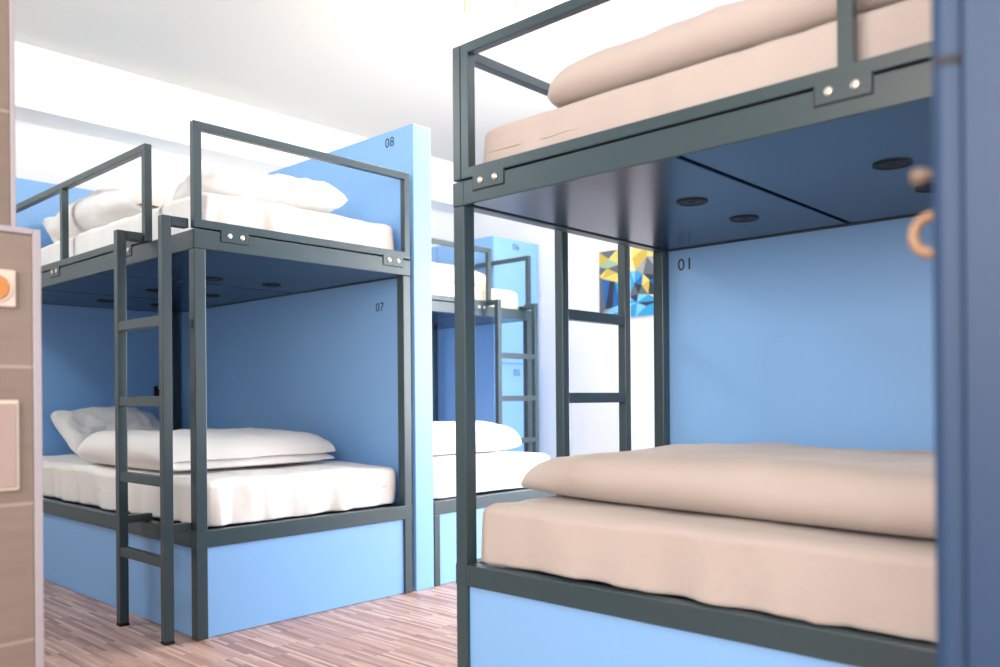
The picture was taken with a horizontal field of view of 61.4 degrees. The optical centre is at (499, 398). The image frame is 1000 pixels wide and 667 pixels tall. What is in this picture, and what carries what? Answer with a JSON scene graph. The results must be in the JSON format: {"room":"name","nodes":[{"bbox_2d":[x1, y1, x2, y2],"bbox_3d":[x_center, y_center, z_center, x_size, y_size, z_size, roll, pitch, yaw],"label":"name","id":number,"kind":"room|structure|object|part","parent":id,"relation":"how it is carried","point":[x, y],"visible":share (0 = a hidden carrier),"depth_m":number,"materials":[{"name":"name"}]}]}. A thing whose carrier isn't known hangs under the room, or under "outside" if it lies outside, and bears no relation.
{"room":"dormitory","nodes":[
{"label":"dormitory","id":0,"kind":"room"},
{"bbox_2d":[0,0,9,225],"bbox_3d":[-1.968,-0.544,1.187,0.148,2.920,2.264,0,0,43],"label":"wall","id":1,"kind":"structure","parent":0,"point":[4,4],"depth_m":1.96,"materials":[{"name":"brown wood"}]},
{"bbox_2d":[9,0,15,226],"bbox_3d":[-1.198,-1.192,2.019,0.154,1.637,0.011,0,0,43],"label":"trim","id":2,"kind":"structure","parent":1,"relation":"attached to","point":[11,2],"depth_m":1.97,"materials":[{"name":"metal"}]},
{"bbox_2d":[0,225,43,666],"bbox_3d":[-1.845,0.274,1.087,0.154,1.282,2.277,0,0,43],"label":"trim","id":3,"kind":"structure","parent":1,"relation":"attached to","point":[36,234],"depth_m":1.86,"materials":[{"name":"metal"}]},
{"bbox_2d":[0,232,34,666],"bbox_3d":[-1.852,0.281,1.082,0.150,1.268,2.260,0,0,43],"label":"ledge","id":4,"kind":"object","parent":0,"point":[17,585],"visible":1,"depth_m":1.84,"materials":[{"name":"brown wood"}]},
{"bbox_2d":[0,269,15,307],"bbox_3d":[-1.077,-0.237,1.797,0.018,0.081,0.080,0,0,43],"label":"switch","id":5,"kind":"object","parent":4,"relation":"attached to","point":[7,277],"visible":1,"depth_m":1.81,"materials":[{"name":"beige plastic"}]},
{"bbox_2d":[0,400,19,491],"bbox_3d":[-1.088,0.102,1.784,0.014,0.196,0.129,0,0,43],"label":"cover plate","id":6,"kind":"object","parent":4,"relation":"attached to","point":[9,409],"visible":1,"depth_m":1.81,"materials":[{"name":"beige plastic"}]},
{"bbox_2d":[15,120,453,246],"bbox_3d":[-2.760,-0.538,5.092,0.100,2.920,7.105,0,0,43],"label":"wall","id":7,"kind":"structure","parent":0,"point":[46,154],"depth_m":5.25,"materials":[{"name":"white paint"}]},
{"bbox_2d":[43,579,456,666],"bbox_3d":[0.451,0.946,2.118,8.835,0.100,7.105,0,0,43],"label":"floor","id":8,"kind":"structure","parent":0,"point":[415,628],"depth_m":3.17,"materials":[{"name":"brown wood"}]},
{"bbox_2d":[16,178,158,455],"bbox_3d":[-2.500,-0.176,5.212,0.102,2.193,1.230,0,0,43],"label":"divider panel","id":9,"kind":"object","parent":8,"relation":"on","point":[78,346],"visible":0.03,"depth_m":5.08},
{"bbox_2d":[154,386,158,395],"bbox_3d":[-2.190,-0.080,5.435,0.047,0.142,0.069,0,0,43],"label":"wall socket","id":10,"kind":"object","parent":9,"relation":"attached to","point":[156,388],"visible":0.2,"depth_m":5.41,"materials":[{"name":"black plastic"}]},
{"bbox_2d":[16,120,412,640],"bbox_3d":[-1.632,-0.064,4.331,2.345,1.953,1.075,0,0,43],"label":"bunk bed","id":11,"kind":"object","parent":8,"relation":"on","point":[228,578],"visible":0.88,"depth_m":3.60,"materials":[{"name":"metal"}]},
{"bbox_3d":[-2.166,-0.616,4.101,0.120,0.045,0.008,0,0,43],"label":"fixing plate","id":12,"kind":"part","parent":11,"relation":"part of","materials":[{"name":"metal"}]},
{"bbox_3d":[-1.975,0.743,3.961,2.245,0.342,0.016,0,0,43],"label":"panel","id":13,"kind":"part","parent":11,"relation":"part of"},
{"bbox_3d":[-1.578,-0.621,3.555,0.115,0.045,0.008,0,0,43],"label":"fixing plate","id":14,"kind":"part","parent":11,"relation":"part of","materials":[{"name":"metal"}]},
{"bbox_3d":[-2.253,-0.570,4.892,0.608,0.022,1.021,0,0,43],"label":"deck panel","id":15,"kind":"part","parent":11,"relation":"part of","materials":[{"name":"metal"}]},
{"bbox_2d":[114,214,190,645],"bbox_3d":[-1.347,0.117,3.291,0.428,1.588,0.136,0,0,43],"label":"ladder","id":16,"kind":"object","parent":11,"relation":"attached to","point":[164,560],"visible":1,"depth_m":3.17,"materials":[{"name":"metal"}]},
{"bbox_3d":[-1.744,-0.574,4.419,0.747,0.022,1.021,0,0,43],"label":"deck panel","id":17,"kind":"part","parent":11,"relation":"part of","materials":[{"name":"metal"}]},
{"bbox_3d":[-2.121,0.180,5.489,0.045,1.474,0.045,0,0,43],"label":"post","id":18,"kind":"part","parent":11,"relation":"part of","materials":[{"name":"metal"}]},
{"bbox_3d":[-1.139,0.172,3.183,0.045,1.474,0.045,0,0,43],"label":"post","id":19,"kind":"part","parent":11,"relation":"part of","materials":[{"name":"metal"}]},
{"bbox_2d":[41,192,393,265],"bbox_3d":[-1.627,-0.726,4.353,2.246,0.181,1.013,0,0,43],"label":"mattress","id":20,"kind":"object","parent":11,"relation":"on","point":[235,210],"visible":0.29,"depth_m":3.60,"materials":[{"name":"white fabric"}]},
{"bbox_2d":[42,216,59,242],"bbox_3d":[-2.293,-0.947,4.965,0.674,0.260,0.354,0,0,-42],"label":"pillow","id":21,"kind":"object","parent":20,"relation":"on","point":[46,222],"visible":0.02,"depth_m":4.80,"materials":[{"name":"white fabric"}]},
{"bbox_2d":[48,187,173,239],"bbox_3d":[-1.694,-0.925,4.368,1.034,0.209,0.938,0,0,43],"label":"duvet","id":22,"kind":"object","parent":20,"relation":"on","point":[103,206],"visible":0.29,"depth_m":3.92,"materials":[{"name":"white fabric"}]},
{"bbox_2d":[172,167,346,212],"bbox_3d":[-1.079,-0.906,3.782,0.674,0.161,0.462,0,0,-35],"label":"duvet","id":23,"kind":"object","parent":20,"relation":"on","point":[303,193],"visible":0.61,"depth_m":3.60,"materials":[{"name":"white fabric"}]},
{"bbox_2d":[42,454,395,526],"bbox_3d":[-1.623,0.410,4.347,2.276,0.189,1.044,0,0,43],"label":"mattress","id":24,"kind":"object","parent":11,"relation":"on","point":[235,495],"visible":0.68,"depth_m":3.64,"materials":[{"name":"white fabric"}]},
{"bbox_2d":[50,406,159,453],"bbox_3d":[-2.284,0.184,4.993,0.346,0.274,0.618,0,0,39],"label":"pillow","id":25,"kind":"object","parent":24,"relation":"on","point":[75,426],"visible":0.48,"depth_m":4.88,"materials":[{"name":"white fabric"}]},
{"bbox_2d":[77,427,335,470],"bbox_3d":[-1.438,0.230,4.099,0.991,0.166,0.896,0,0,43],"label":"duvet","id":26,"kind":"object","parent":24,"relation":"on","point":[232,447],"visible":0.77,"depth_m":3.81,"materials":[{"name":"white fabric"}]},
{"bbox_3d":[-1.636,-0.597,4.336,2.337,0.072,1.067,0,0,43],"label":"deck frame","id":27,"kind":"part","parent":11,"relation":"part of","materials":[{"name":"metal"}]},
{"bbox_3d":[-1.627,0.537,4.336,2.338,0.063,1.068,0,0,43],"label":"frame","id":28,"kind":"part","parent":11,"relation":"part of","materials":[{"name":"metal"}]},
{"bbox_3d":[-1.031,-0.625,3.272,0.008,0.045,0.115,0,0,43],"label":"fixing plate","id":29,"kind":"part","parent":11,"relation":"part of","materials":[{"name":"metal"}]},
{"bbox_3d":[-1.127,-0.579,3.845,0.902,0.022,1.021,0,0,43],"label":"deck panel","id":30,"kind":"part","parent":11,"relation":"part of","materials":[{"name":"metal"}]},
{"bbox_3d":[-0.784,0.733,3.554,0.018,0.342,0.975,0,0,43],"label":"panel","id":31,"kind":"part","parent":11,"relation":"part of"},
{"bbox_3d":[-0.490,-0.630,3.855,0.008,0.045,0.115,0,0,43],"label":"fixing plate","id":32,"kind":"part","parent":11,"relation":"part of","materials":[{"name":"metal"}]},
{"bbox_3d":[-0.444,0.167,3.930,0.045,1.474,0.045,0,0,43],"label":"post","id":33,"kind":"part","parent":11,"relation":"part of","materials":[{"name":"metal"}]},
{"bbox_2d":[178,123,433,590],"bbox_3d":[-1.222,-0.187,4.785,2.348,2.193,0.113,0,0,43],"label":"divider panel","id":34,"kind":"object","parent":8,"relation":"on","point":[322,363],"visible":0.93,"depth_m":4.28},
{"bbox_2d":[431,246,438,421],"bbox_3d":[-0.445,-0.179,7.278,0.298,2.166,0.535,0,0,43],"label":"divider panel","id":35,"kind":"object","parent":8,"relation":"on","point":[433,249],"visible":0.13,"depth_m":7.00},
{"bbox_2d":[431,238,531,451],"bbox_3d":[-0.823,-0.070,5.865,1.068,1.953,1.980,0,0,43],"label":"bed","id":36,"kind":"object","parent":8,"relation":"on","point":[443,313],"visible":0.3,"depth_m":6.21,"materials":[{"name":"metal"}]},
{"bbox_3d":[-0.537,0.168,6.922,0.045,1.474,0.045,0,0,43],"label":"post","id":37,"kind":"part","parent":36,"relation":"part of","materials":[{"name":"metal"}]},
{"bbox_3d":[-0.828,-0.581,5.859,1.020,0.022,0.642,0,0,43],"label":"deck panel","id":38,"kind":"part","parent":36,"relation":"part of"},
{"bbox_2d":[431,280,518,308],"bbox_3d":[-0.843,-0.715,5.856,0.968,0.145,1.868,0,0,43],"label":"mattress","id":39,"kind":"object","parent":36,"relation":"on","point":[508,298],"visible":0.12,"depth_m":5.94,"materials":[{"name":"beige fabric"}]},
{"bbox_2d":[431,262,484,286],"bbox_3d":[-0.713,-0.873,5.937,0.730,0.161,1.294,0,0,43],"label":"duvet","id":40,"kind":"object","parent":39,"relation":"on","point":[441,272],"visible":0.14,"depth_m":5.81,"materials":[{"name":"beige fabric"}]},
{"bbox_3d":[-0.383,-0.585,6.338,1.020,0.022,0.629,0,0,43],"label":"deck panel","id":41,"kind":"part","parent":36,"relation":"part of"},
{"bbox_3d":[-0.132,-0.632,5.840,0.008,0.045,0.120,0,0,43],"label":"fixing plate","id":42,"kind":"part","parent":36,"relation":"part of","materials":[{"name":"metal"}]},
{"bbox_3d":[-0.830,-0.603,5.868,1.060,0.072,1.980,0,0,43],"label":"deck frame","id":43,"kind":"part","parent":36,"relation":"part of","materials":[{"name":"metal"}]},
{"bbox_2d":[487,299,538,452],"bbox_3d":[0.089,0.105,6.015,0.136,1.588,0.428,0,0,43],"label":"ladder","id":44,"kind":"object","parent":36,"relation":"attached to","point":[499,355],"visible":0.46,"depth_m":6.01,"materials":[{"name":"metal"}]},
{"bbox_3d":[0.206,0.162,6.231,0.045,1.474,0.045,0,0,43],"label":"post","id":45,"kind":"part","parent":36,"relation":"part of","materials":[{"name":"metal"}]},
{"bbox_2d":[437,236,538,451],"bbox_3d":[-0.083,-0.182,6.941,0.676,2.166,0.535,0,0,43],"label":"divider panel","id":46,"kind":"object","parent":8,"relation":"on","point":[510,276],"visible":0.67,"depth_m":6.70,"materials":[{"name":"blue plastic"}]},
{"bbox_3d":[0.128,-0.772,6.741,0.018,0.985,0.533,0,0,43],"label":"locker door","id":47,"kind":"part","parent":46,"relation":"part of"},
{"bbox_3d":[0.136,0.262,6.741,0.018,1.073,0.533,0,0,43],"label":"locker door","id":48,"kind":"part","parent":46,"relation":"part of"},
{"bbox_2d":[433,488,556,586],"bbox_3d":[-0.739,0.702,5.132,2.123,0.407,1.031,0,0,43],"label":"bed","id":49,"kind":"object","parent":8,"relation":"on","point":[444,509],"visible":0.2,"depth_m":4.13,"materials":[{"name":"metal"}]},
{"bbox_3d":[-0.314,0.731,4.060,0.037,0.344,0.037,0,0,43],"label":"leg","id":50,"kind":"part","parent":49,"relation":"part of","materials":[{"name":"metal"}]},
{"bbox_3d":[0.024,0.727,4.422,0.016,0.342,0.948,0,0,43],"label":"panel","id":51,"kind":"part","parent":49,"relation":"part of","materials":[{"name":"blue"}]},
{"bbox_2d":[433,451,549,498],"bbox_3d":[-0.754,0.404,5.107,2.045,0.186,0.948,0,0,43],"label":"mattress","id":52,"kind":"object","parent":49,"relation":"on","point":[495,470],"visible":0.19,"depth_m":4.41,"materials":[{"name":"white fabric"}]},
{"bbox_2d":[433,421,521,454],"bbox_3d":[-0.393,0.215,4.789,0.644,0.180,0.988,0,0,43],"label":"duvet","id":53,"kind":"object","parent":52,"relation":"on","point":[490,436],"visible":0.28,"depth_m":4.66,"materials":[{"name":"white fabric"}]},
{"bbox_3d":[-0.741,0.530,5.132,2.123,0.063,1.031,0,0,43],"label":"frame","id":54,"kind":"part","parent":49,"relation":"part of","materials":[{"name":"metal"}]},
{"bbox_2d":[452,0,935,666],"bbox_3d":[1.099,-0.085,2.153,2.325,1.953,1.148,0,0,43],"label":"bunk bed","id":55,"kind":"object","parent":8,"relation":"on","point":[839,146],"visible":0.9,"depth_m":2.24,"materials":[{"name":"metal"}]},
{"bbox_3d":[-0.103,0.164,2.531,0.045,1.474,0.045,0,0,43],"label":"post","id":56,"kind":"part","parent":55,"relation":"part of","materials":[{"name":"metal"}]},
{"bbox_3d":[-0.033,-0.633,2.429,0.121,0.045,0.008,0,0,43],"label":"fixing plate","id":57,"kind":"part","parent":55,"relation":"part of","materials":[{"name":"metal"}]},
{"bbox_2d":[555,230,631,494],"bbox_3d":[0.393,0.103,3.121,0.136,1.588,0.428,0,0,43],"label":"ladder","id":58,"kind":"object","parent":55,"relation":"attached to","point":[563,314],"visible":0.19,"depth_m":3.06,"materials":[{"name":"metal"}]},
{"bbox_3d":[0.535,-0.592,2.658,0.692,0.022,1.090,0,0,43],"label":"deck panel","id":59,"kind":"part","parent":55,"relation":"part of","materials":[{"name":"metal"}]},
{"bbox_3d":[0.642,0.158,3.331,0.045,1.474,0.045,0,0,43],"label":"post","id":60,"kind":"part","parent":55,"relation":"part of","materials":[{"name":"metal"}]},
{"bbox_3d":[0.734,0.721,1.754,2.232,0.342,0.016,0,0,43],"label":"panel","id":61,"kind":"part","parent":55,"relation":"part of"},
{"bbox_3d":[1.097,-0.619,2.156,2.324,0.072,1.140,0,0,43],"label":"deck frame","id":62,"kind":"part","parent":55,"relation":"part of","materials":[{"name":"metal"}]},
{"bbox_3d":[1.106,0.516,2.156,2.325,0.063,1.141,0,0,43],"label":"frame","id":63,"kind":"part","parent":55,"relation":"part of","materials":[{"name":"metal"}]},
{"bbox_2d":[483,0,930,162],"bbox_3d":[1.100,-0.747,2.175,2.221,0.179,1.072,0,0,43],"label":"mattress","id":64,"kind":"object","parent":55,"relation":"on","point":[907,23],"visible":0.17,"depth_m":2.01,"materials":[{"name":"beige fabric"}]},
{"bbox_2d":[547,0,904,107],"bbox_3d":[1.013,-0.906,2.170,1.666,0.129,0.924,0,0,43],"label":"duvet","id":65,"kind":"object","parent":64,"relation":"on","point":[733,27],"visible":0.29,"depth_m":2.07,"materials":[{"name":"beige fabric"}]},
{"bbox_2d":[481,495,935,642],"bbox_3d":[1.105,0.391,2.149,2.226,0.183,1.101,0,0,43],"label":"mattress","id":66,"kind":"object","parent":55,"relation":"on","point":[818,575],"visible":0.65,"depth_m":1.97,"materials":[{"name":"beige fabric"}]},
{"bbox_2d":[521,443,934,538],"bbox_3d":[0.903,0.218,2.326,0.862,0.161,1.836,0,0,-42],"label":"duvet","id":67,"kind":"object","parent":66,"relation":"on","point":[892,492],"visible":0.87,"depth_m":2.07,"materials":[{"name":"beige fabric"}]},
{"bbox_3d":[1.073,-0.596,2.158,0.742,0.022,1.090,0,0,43],"label":"deck panel","id":68,"kind":"part","parent":55,"relation":"part of","materials":[{"name":"metal"}]},
{"bbox_3d":[0.709,-0.639,1.740,0.116,0.045,0.008,0,0,43],"label":"fixing plate","id":69,"kind":"part","parent":55,"relation":"part of","materials":[{"name":"metal"}]},
{"bbox_2d":[668,216,934,450],"bbox_3d":[1.534,-0.209,2.608,2.342,2.193,0.108,0,0,43],"label":"divider panel","id":70,"kind":"object","parent":8,"relation":"on","point":[820,338],"visible":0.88,"depth_m":2.96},
{"bbox_2d":[908,0,999,666],"bbox_3d":[0.805,-0.189,0.896,0.600,2.166,0.509,0,0,43],"label":"divider panel","id":71,"kind":"object","parent":8,"relation":"on","point":[964,174],"visible":1,"depth_m":0.86,"materials":[{"name":"blue wood"}]},
{"bbox_3d":[0.496,-0.188,0.964,0.055,0.055,0.012,0,0,43],"label":"ring handle","id":72,"kind":"part","parent":71,"relation":"part of","materials":[{"name":"brown wood"}]},
{"bbox_3d":[0.489,-0.254,0.957,0.044,0.022,0.022,0,0,43],"label":"knob","id":73,"kind":"part","parent":71,"relation":"part of","materials":[{"name":"beige wood"}]},
{"bbox_3d":[0.634,-0.228,1.056,0.032,2.086,0.508,0,0,43],"label":"door","id":74,"kind":"part","parent":71,"relation":"part of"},
{"bbox_2d":[14,0,739,164],"bbox_3d":[0.426,-2.074,2.118,8.835,0.100,7.105,0,0,43],"label":"ceiling","id":75,"kind":"structure","parent":0,"point":[367,69],"depth_m":4.82,"materials":[{"name":"white paint"}]},
{"bbox_2d":[15,41,457,213],"bbox_3d":[-2.638,-1.817,4.969,0.260,0.363,6.905,0,0,43],"label":"ceiling beam","id":76,"kind":"structure","parent":75,"relation":"attached to","point":[53,89],"depth_m":5.29,"materials":[{"name":"white paint"}]},
{"bbox_2d":[463,0,517,22],"bbox_3d":[-0.047,-1.957,4.167,0.232,0.124,0.232,0,0,43],"label":"ceiling lamp","id":77,"kind":"object","parent":75,"relation":"attached to","point":[490,10],"visible":1,"depth_m":4.13,"materials":[{"name":"beige plastic"}]},
{"bbox_2d":[474,212,654,458],"bbox_3d":[2.824,-0.583,4.683,8.635,2.920,0.100,0,0,43],"label":"wall","id":78,"kind":"structure","parent":0,"point":[593,347],"depth_m":6.62,"materials":[{"name":"white paint"}]},
{"bbox_2d":[599,247,653,316],"bbox_3d":[0.977,-0.868,6.310,0.553,0.520,0.028,0,0,43],"label":"painting","id":79,"kind":"object","parent":78,"relation":"attached to","point":[641,261],"visible":0.62,"depth_m":6.28,"materials":[{"name":"multicoloured"}]}
]}

